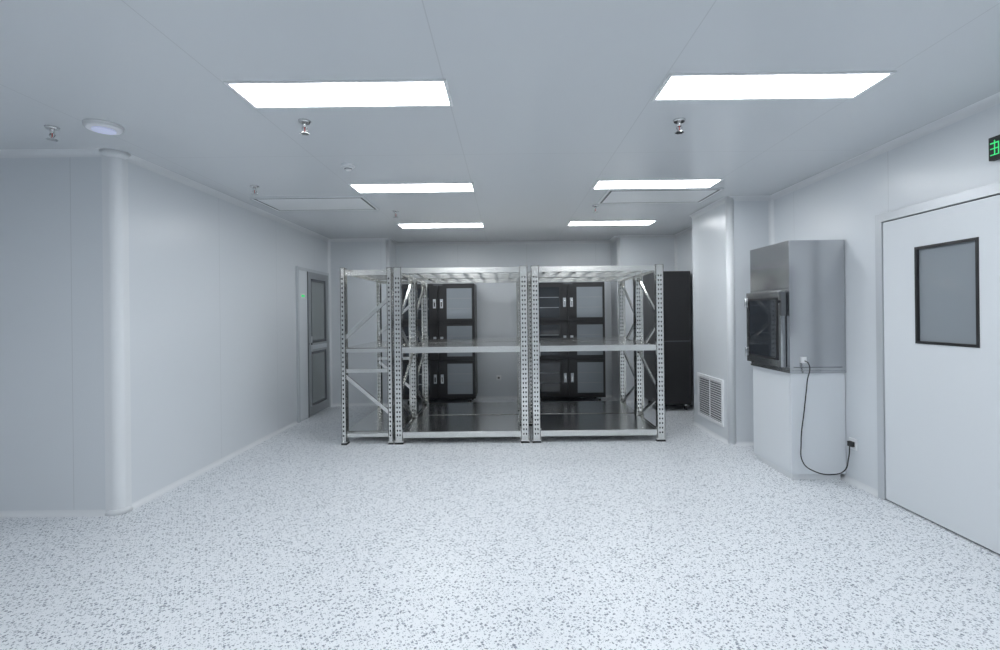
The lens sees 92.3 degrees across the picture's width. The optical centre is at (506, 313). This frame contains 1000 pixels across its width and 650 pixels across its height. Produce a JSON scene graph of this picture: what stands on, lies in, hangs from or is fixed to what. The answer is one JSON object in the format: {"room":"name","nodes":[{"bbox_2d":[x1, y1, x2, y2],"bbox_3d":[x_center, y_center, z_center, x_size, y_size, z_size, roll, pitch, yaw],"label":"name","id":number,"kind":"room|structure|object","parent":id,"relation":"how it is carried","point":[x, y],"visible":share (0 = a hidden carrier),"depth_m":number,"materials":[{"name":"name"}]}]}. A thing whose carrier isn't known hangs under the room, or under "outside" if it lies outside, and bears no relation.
{"room":"clean room","nodes":[
{"label":"clean room","id":0,"kind":"room"},
{"bbox_2d":[0,157,105,510],"bbox_3d":[-3.816,0.143,3.480,1.965,2.600,0.100,-1,0,0],"label":"wall","id":1,"kind":"structure","parent":0,"point":[52,417],"depth_m":3.43,"materials":[{"name":"white paint"}]},
{"bbox_2d":[0,148,102,157],"bbox_3d":[-3.831,-1.134,3.408,1.965,0.045,0.045,-1,0,0],"label":"trim","id":2,"kind":"structure","parent":1,"relation":"attached to","point":[9,153],"depth_m":3.42,"materials":[{"name":"silver metal"}]},
{"bbox_2d":[0,510,105,517],"bbox_3d":[-3.802,1.426,3.413,1.965,0.035,0.035,-1,0,0],"label":"baseboard","id":3,"kind":"structure","parent":1,"relation":"attached to","point":[27,513],"depth_m":3.42,"materials":[{"name":"silver metal"}]},
{"bbox_2d":[128,162,327,502],"bbox_3d":[-2.829,0.132,5.742,0.100,2.600,4.515,-1,0,0],"label":"wall","id":4,"kind":"structure","parent":0,"point":[212,279],"depth_m":4.40,"materials":[{"name":"white paint"}]},
{"bbox_2d":[99,149,132,515],"bbox_3d":[-2.834,0.132,3.485,0.196,2.600,0.196,-1,0,0],"label":"column","id":5,"kind":"structure","parent":4,"relation":"attached to","point":[115,216],"depth_m":3.44,"materials":[{"name":"white paint"}]},
{"bbox_2d":[131,421,297,509],"bbox_3d":[-2.747,1.414,4.893,0.035,0.035,2.815,-1,0,0],"label":"baseboard","id":6,"kind":"structure","parent":4,"relation":"attached to","point":[187,478],"depth_m":4.35,"materials":[{"name":"silver metal"}]},
{"bbox_2d":[128,153,328,240],"bbox_3d":[-2.771,-1.146,5.492,0.045,0.045,4.015,-1,0,0],"label":"trim","id":7,"kind":"structure","parent":4,"relation":"attached to","point":[133,159],"depth_m":4.52,"materials":[{"name":"silver metal"}]},
{"bbox_2d":[295,266,330,422],"bbox_3d":[-2.745,0.401,6.880,0.060,2.060,1.120,-1,0,0],"label":"door","id":8,"kind":"structure","parent":4,"relation":"in","point":[312,312],"depth_m":6.80,"materials":[{"name":"silver metal"}]},
{"bbox_2d":[331,241,395,402],"bbox_3d":[-2.309,0.126,7.750,0.940,2.600,0.500,-1,0,0],"label":"wall","id":9,"kind":"structure","parent":0,"point":[361,294],"depth_m":7.50,"materials":[{"name":"white paint"}]},
{"bbox_2d":[327,240,332,403],"bbox_3d":[-2.759,0.131,7.480,0.040,2.600,0.040,-1,0,0],"label":"trim","id":10,"kind":"structure","parent":9,"relation":"attached to","point":[328,241],"depth_m":7.50,"materials":[{"name":"silver metal"}]},
{"bbox_2d":[329,238,387,241],"bbox_3d":[-2.323,-1.151,7.478,0.940,0.045,0.045,-1,0,0],"label":"trim","id":11,"kind":"structure","parent":9,"relation":"attached to","point":[351,239],"depth_m":7.49,"materials":[{"name":"silver metal"}]},
{"bbox_2d":[331,403,387,405],"bbox_3d":[-2.294,1.409,7.482,0.940,0.035,0.035,-1,0,0],"label":"baseboard","id":12,"kind":"structure","parent":9,"relation":"attached to","point":[332,404],"depth_m":7.49,"materials":[{"name":"silver metal"}]},
{"bbox_2d":[386,239,389,399],"bbox_3d":[-1.859,0.121,7.520,0.060,2.600,0.060,-1,0,0],"label":"trim","id":13,"kind":"structure","parent":9,"relation":"attached to","point":[387,241],"depth_m":7.50,"materials":[{"name":"silver metal"}]},
{"bbox_2d":[389,239,396,245],"bbox_3d":[-1.831,-1.157,7.750,0.045,0.045,0.500,-1,0,0],"label":"trim","id":14,"kind":"structure","parent":9,"relation":"attached to","point":[392,241],"depth_m":7.75,"materials":[{"name":"silver metal"}]},
{"bbox_2d":[0,397,999,649],"bbox_3d":[-0.989,1.461,2.400,7.790,0.100,11.400,-1,0,0],"label":"floor","id":15,"kind":"structure","parent":0,"point":[302,539],"depth_m":2.73,"materials":[{"name":"plastic"}]},
{"bbox_2d":[340,267,418,444],"bbox_3d":[-1.522,0.457,5.960,0.563,1.920,1.528,-1,0,0],"label":"storage rack","id":16,"kind":"object","parent":15,"relation":"on","point":[382,419],"visible":0.7,"depth_m":5.22,"materials":[{"name":"silver metal"}]},
{"bbox_2d":[402,283,477,404],"bbox_3d":[-1.055,0.472,7.659,1.120,1.880,0.582,-1,0,0],"label":"storage cabinet","id":17,"kind":"object","parent":15,"relation":"on","point":[452,308],"visible":0.66,"depth_m":7.38,"materials":[{"name":"black metal"}]},
{"bbox_2d":[393,266,529,444],"bbox_3d":[-0.497,0.446,5.625,1.463,1.920,0.858,-1,0,0],"label":"storage rack","id":18,"kind":"object","parent":15,"relation":"on","point":[462,425],"visible":1,"depth_m":5.21,"materials":[{"name":"silver metal"}]},
{"bbox_2d":[416,278,518,415],"bbox_3d":[-0.497,0.446,6.515,1.463,1.920,0.858,-1,0,0],"label":"storage rack","id":19,"kind":"object","parent":15,"relation":"on","point":[465,408],"visible":0.52,"depth_m":6.69,"materials":[{"name":"silver metal"}]},
{"bbox_2d":[539,282,605,400],"bbox_3d":[0.945,0.449,7.659,1.140,1.880,0.582,-1,0,0],"label":"storage cabinet","id":20,"kind":"object","parent":15,"relation":"on","point":[566,309],"visible":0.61,"depth_m":7.38,"materials":[{"name":"black metal"}]},
{"bbox_2d":[527,273,635,414],"bbox_3d":[0.987,0.429,6.515,1.443,1.920,0.858,-1,0,0],"label":"storage rack","id":21,"kind":"object","parent":15,"relation":"on","point":[553,407],"visible":0.46,"depth_m":6.62,"materials":[{"name":"silver metal"}]},
{"bbox_2d":[528,264,665,442],"bbox_3d":[0.987,0.429,5.625,1.443,1.920,0.858,-1,0,0],"label":"storage rack","id":22,"kind":"object","parent":15,"relation":"on","point":[550,424],"visible":0.99,"depth_m":5.21,"materials":[{"name":"silver metal"}]},
{"bbox_2d":[643,271,691,409],"bbox_3d":[2.354,0.383,7.080,0.500,1.980,0.640,-1,0,0],"label":"tall cabinet","id":23,"kind":"object","parent":15,"relation":"on","point":[677,297],"visible":0.62,"depth_m":6.78,"materials":[{"name":"black metal"}]},
{"bbox_2d":[744,240,845,479],"bbox_3d":[2.513,0.382,4.257,0.551,1.980,0.654,-1,0,0],"label":"tall cabinet","id":24,"kind":"object","parent":15,"relation":"on","point":[794,304],"visible":0.99,"depth_m":3.96,"materials":[{"name":"silver metal"}]},
{"bbox_2d":[800,361,849,474],"bbox_3d":[2.578,0.842,3.890,0.382,0.929,0.036,-1,0,9],"label":"power cable","id":25,"kind":"object","parent":24,"relation":"attached to","point":[805,361],"visible":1,"depth_m":3.91,"materials":[{"name":"black rubber"}]},
{"bbox_2d":[0,0,999,242],"bbox_3d":[-1.019,-1.238,2.400,7.790,0.100,11.400,-1,0,0],"label":"ceiling","id":26,"kind":"structure","parent":0,"point":[552,99],"depth_m":2.60,"materials":[{"name":"white paint"}]},
{"bbox_2d":[44,125,59,141],"bbox_3d":[-2.843,-1.128,3.000,0.076,0.080,0.076,-1,0,0],"label":"sprinkler","id":27,"kind":"object","parent":26,"relation":"attached to","point":[51,128],"visible":1,"depth_m":3.00,"materials":[{"name":"silver metal"}]},
{"bbox_2d":[82,119,123,134],"bbox_3d":[-2.503,-1.155,2.980,0.200,0.034,0.200,-1,0,0],"label":"ceiling light","id":28,"kind":"object","parent":26,"relation":"attached to","point":[95,125],"visible":1,"depth_m":2.94,"materials":[{"name":"white plastic"}]},
{"bbox_2d":[250,185,258,194],"bbox_3d":[-2.313,-1.134,4.400,0.076,0.080,0.076,-1,0,0],"label":"sprinkler","id":29,"kind":"object","parent":26,"relation":"attached to","point":[254,187],"visible":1,"depth_m":4.39,"materials":[{"name":"silver metal"}]},
{"bbox_2d":[298,119,310,135],"bbox_3d":[-1.243,-1.146,2.950,0.076,0.080,0.076,-1,0,0],"label":"sprinkler","id":30,"kind":"object","parent":26,"relation":"attached to","point":[305,122],"visible":1,"depth_m":2.94,"materials":[{"name":"silver metal"}]},
{"bbox_2d":[250,196,378,210],"bbox_3d":[-2.013,-1.172,5.120,1.140,0.010,0.600,-1,0,0],"label":"ceiling vent","id":31,"kind":"object","parent":26,"relation":"in","point":[332,203],"visible":1,"depth_m":5.07,"materials":[{"name":"grey metal"}]},
{"bbox_2d":[223,79,452,108],"bbox_3d":[-0.876,-1.186,2.595,1.135,0.008,0.310,-1,0,0],"label":"ceiling light panel","id":32,"kind":"object","parent":26,"relation":"in","point":[368,93],"depth_m":2.58,"materials":[{"name":"white plastic"}]},
{"bbox_2d":[341,163,354,170],"bbox_3d":[-1.263,-1.163,3.820,0.104,0.045,0.104,-1,0,0],"label":"smoke detector","id":33,"kind":"object","parent":26,"relation":"attached to","point":[347,166],"visible":1,"depth_m":3.79,"materials":[{"name":"white plastic"}]},
{"bbox_2d":[348,182,474,192],"bbox_3d":[-0.876,-1.186,4.515,1.135,0.008,0.310,-1,0,0],"label":"ceiling light panel","id":34,"kind":"object","parent":26,"relation":"in","point":[455,186],"depth_m":4.50,"materials":[{"name":"white plastic"}]},
{"bbox_2d":[397,223,483,227],"bbox_3d":[-0.876,-1.186,6.435,1.135,0.008,0.310,-1,0,0],"label":"ceiling light panel","id":35,"kind":"object","parent":26,"relation":"in","point":[403,225],"depth_m":6.42,"materials":[{"name":"white plastic"}]},
{"bbox_2d":[567,220,656,225],"bbox_3d":[1.386,-1.212,6.400,1.140,0.008,0.300,-1,0,0],"label":"ceiling light panel","id":36,"kind":"object","parent":26,"relation":"in","point":[627,222],"depth_m":6.39,"materials":[{"name":"white plastic"}]},
{"bbox_2d":[592,179,723,188],"bbox_3d":[1.386,-1.212,4.480,1.140,0.008,0.300,-1,0,0],"label":"ceiling light panel","id":37,"kind":"object","parent":26,"relation":"in","point":[638,183],"depth_m":4.47,"materials":[{"name":"white plastic"}]},
{"bbox_2d":[597,188,723,203],"bbox_3d":[1.546,-1.213,4.950,1.120,0.010,0.580,-1,0,0],"label":"ceiling vent","id":38,"kind":"object","parent":26,"relation":"in","point":[678,195],"visible":1,"depth_m":4.91,"materials":[{"name":"grey metal"}]},
{"bbox_2d":[673,118,685,134],"bbox_3d":[1.077,-1.173,3.000,0.076,0.080,0.076,-1,0,0],"label":"sprinkler","id":39,"kind":"object","parent":26,"relation":"attached to","point":[678,121],"visible":1,"depth_m":2.99,"materials":[{"name":"silver metal"}]},
{"bbox_2d":[652,71,896,100],"bbox_3d":[1.386,-1.212,2.560,1.140,0.008,0.300,-1,0,0],"label":"ceiling light panel","id":40,"kind":"object","parent":26,"relation":"in","point":[816,84],"depth_m":2.54,"materials":[{"name":"white plastic"}]},
{"bbox_2d":[396,244,611,395],"bbox_3d":[0.006,0.100,8.050,5.770,2.600,0.100,-1,0,0],"label":"wall","id":41,"kind":"structure","parent":0,"point":[496,302],"depth_m":8.00,"materials":[{"name":"white paint"}]},
{"bbox_2d":[396,240,610,245],"bbox_3d":[-0.063,-1.177,7.978,3.580,0.045,0.045,-1,0,0],"label":"trim","id":42,"kind":"structure","parent":41,"relation":"attached to","point":[603,241],"depth_m":7.99,"materials":[{"name":"silver metal"}]},
{"bbox_2d":[403,395,611,399],"bbox_3d":[-0.034,1.383,7.982,3.580,0.035,0.035,-1,0,0],"label":"baseboard","id":43,"kind":"structure","parent":41,"relation":"attached to","point":[477,397],"depth_m":7.99,"materials":[{"name":"silver metal"}]},
{"bbox_2d":[609,236,616,242],"bbox_3d":[1.704,-1.197,7.750,0.045,0.045,0.500,-1,0,0],"label":"trim","id":44,"kind":"structure","parent":41,"relation":"attached to","point":[614,238],"depth_m":7.73,"materials":[{"name":"silver metal"}]},
{"bbox_2d":[611,238,673,399],"bbox_3d":[2.266,0.074,7.750,1.050,2.600,0.500,-1,0,0],"label":"wall pier","id":45,"kind":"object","parent":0,"point":[648,251],"visible":0.36,"depth_m":7.50,"materials":[{"name":"white paint"}]},
{"bbox_2d":[617,236,620,400],"bbox_3d":[1.761,0.080,7.520,0.060,2.600,0.060,-1,0,0],"label":"trim","id":46,"kind":"structure","parent":45,"relation":"attached to","point":[618,238],"depth_m":7.50,"materials":[{"name":"silver metal"}]},
{"bbox_2d":[626,400,647,402],"bbox_3d":[2.216,1.357,7.482,0.920,0.035,0.035,-1,0,0],"label":"baseboard","id":47,"kind":"structure","parent":45,"relation":"attached to","point":[627,401],"depth_m":7.49,"materials":[{"name":"silver metal"}]},
{"bbox_2d":[618,235,674,238],"bbox_3d":[2.187,-1.202,7.478,0.920,0.045,0.045,-1,0,0],"label":"trim","id":48,"kind":"structure","parent":45,"relation":"attached to","point":[620,236],"depth_m":7.49,"materials":[{"name":"silver metal"}]},
{"bbox_2d":[677,231,693,406],"bbox_3d":[2.726,0.069,6.755,0.130,2.600,1.490,-1,0,0],"label":"wall","id":49,"kind":"structure","parent":0,"point":[684,242],"depth_m":6.97,"materials":[{"name":"white paint"}]},
{"bbox_2d":[674,236,677,270],"bbox_3d":[2.641,0.070,7.480,0.040,2.600,0.040,-1,0,0],"label":"trim","id":50,"kind":"structure","parent":49,"relation":"attached to","point":[675,238],"depth_m":7.49,"materials":[{"name":"silver metal"}]},
{"bbox_2d":[675,227,691,237],"bbox_3d":[2.624,-1.207,6.755,0.045,0.045,1.490,-1,0,0],"label":"trim","id":51,"kind":"structure","parent":49,"relation":"attached to","point":[688,230],"depth_m":7.15,"materials":[{"name":"silver metal"}]},
{"bbox_2d":[692,201,768,441],"bbox_3d":[2.561,0.071,5.520,0.460,2.600,0.980,-1,0,0],"label":"wall","id":52,"kind":"structure","parent":0,"point":[751,232],"depth_m":5.17,"materials":[{"name":"white paint"}]},
{"bbox_2d":[690,197,727,218],"bbox_3d":[2.294,-1.204,5.520,0.045,0.045,0.980,-1,0,0],"label":"trim","id":53,"kind":"structure","parent":52,"relation":"attached to","point":[721,201],"depth_m":5.46,"materials":[{"name":"silver metal"}]},
{"bbox_2d":[697,372,723,426],"bbox_3d":[2.333,0.969,5.520,0.016,0.510,0.680,-1,0,0],"label":"return air grille","id":54,"kind":"object","parent":52,"relation":"attached to","point":[710,389],"visible":1,"depth_m":5.49,"materials":[{"name":"white plastic"}]},
{"bbox_2d":[693,421,730,444],"bbox_3d":[2.328,1.356,5.520,0.035,0.035,0.980,-1,0,0],"label":"baseboard","id":55,"kind":"structure","parent":52,"relation":"attached to","point":[696,424],"depth_m":5.46,"materials":[{"name":"silver metal"}]},
{"bbox_2d":[725,198,735,443],"bbox_3d":[2.361,0.073,5.060,0.084,2.600,0.084,-1,0,0],"label":"trim","id":56,"kind":"structure","parent":52,"relation":"attached to","point":[729,204],"depth_m":5.02,"materials":[{"name":"silver metal"}]},
{"bbox_2d":[731,441,753,445],"bbox_3d":[2.575,1.353,5.013,0.460,0.035,0.035,-1,0,0],"label":"baseboard","id":57,"kind":"structure","parent":52,"relation":"attached to","point":[751,443],"depth_m":5.02,"materials":[{"name":"silver metal"}]},
{"bbox_2d":[728,195,770,200],"bbox_3d":[2.546,-1.206,5.008,0.460,0.045,0.045,-1,0,0],"label":"trim","id":58,"kind":"structure","parent":52,"relation":"attached to","point":[735,198],"depth_m":5.02,"materials":[{"name":"silver metal"}]},
{"bbox_2d":[774,104,999,489],"bbox_3d":[2.841,0.068,2.400,0.100,2.600,11.200,-1,0,0],"label":"wall","id":59,"kind":"structure","parent":0,"point":[951,159],"depth_m":3.71,"materials":[{"name":"white paint"}]},
{"bbox_2d":[768,198,774,244],"bbox_3d":[2.771,0.069,5.010,0.040,2.600,0.040,-1,0,0],"label":"trim","id":60,"kind":"structure","parent":59,"relation":"attached to","point":[771,200],"depth_m":5.02,"materials":[{"name":"silver metal"}]},
{"bbox_2d":[847,437,857,450],"bbox_3d":[2.782,1.048,3.875,0.039,0.090,0.090,-1,0,0],"label":"wall outlet","id":61,"kind":"object","parent":59,"relation":"attached to","point":[853,443],"visible":0.95,"depth_m":3.85,"materials":[{"name":"white plastic"}]},
{"bbox_2d":[840,474,877,495],"bbox_3d":[2.788,1.351,4.315,0.035,0.035,1.430,-1,0,0],"label":"baseboard","id":62,"kind":"structure","parent":59,"relation":"attached to","point":[844,477],"depth_m":3.80,"materials":[{"name":"silver metal"}]},
{"bbox_2d":[770,92,999,199],"bbox_3d":[2.754,-1.209,0.915,0.045,0.045,8.230,-1,0,0],"label":"trim","id":63,"kind":"structure","parent":59,"relation":"attached to","point":[993,100],"depth_m":3.35,"materials":[{"name":"silver metal"}]},
{"bbox_2d":[875,182,999,554],"bbox_3d":[2.758,0.316,3.015,0.070,2.105,1.150,-1,0,0],"label":"door","id":64,"kind":"structure","parent":59,"relation":"in","point":[937,261],"depth_m":3.05,"materials":[{"name":"silver metal"}]},
{"bbox_2d":[988,135,999,160],"bbox_3d":[2.763,-0.936,2.570,0.032,0.130,0.340,-1,0,0],"label":"exit sign","id":65,"kind":"object","parent":59,"relation":"attached to","point":[994,142],"visible":1,"depth_m":2.71,"materials":[{"name":"black plastic"}]}
]}

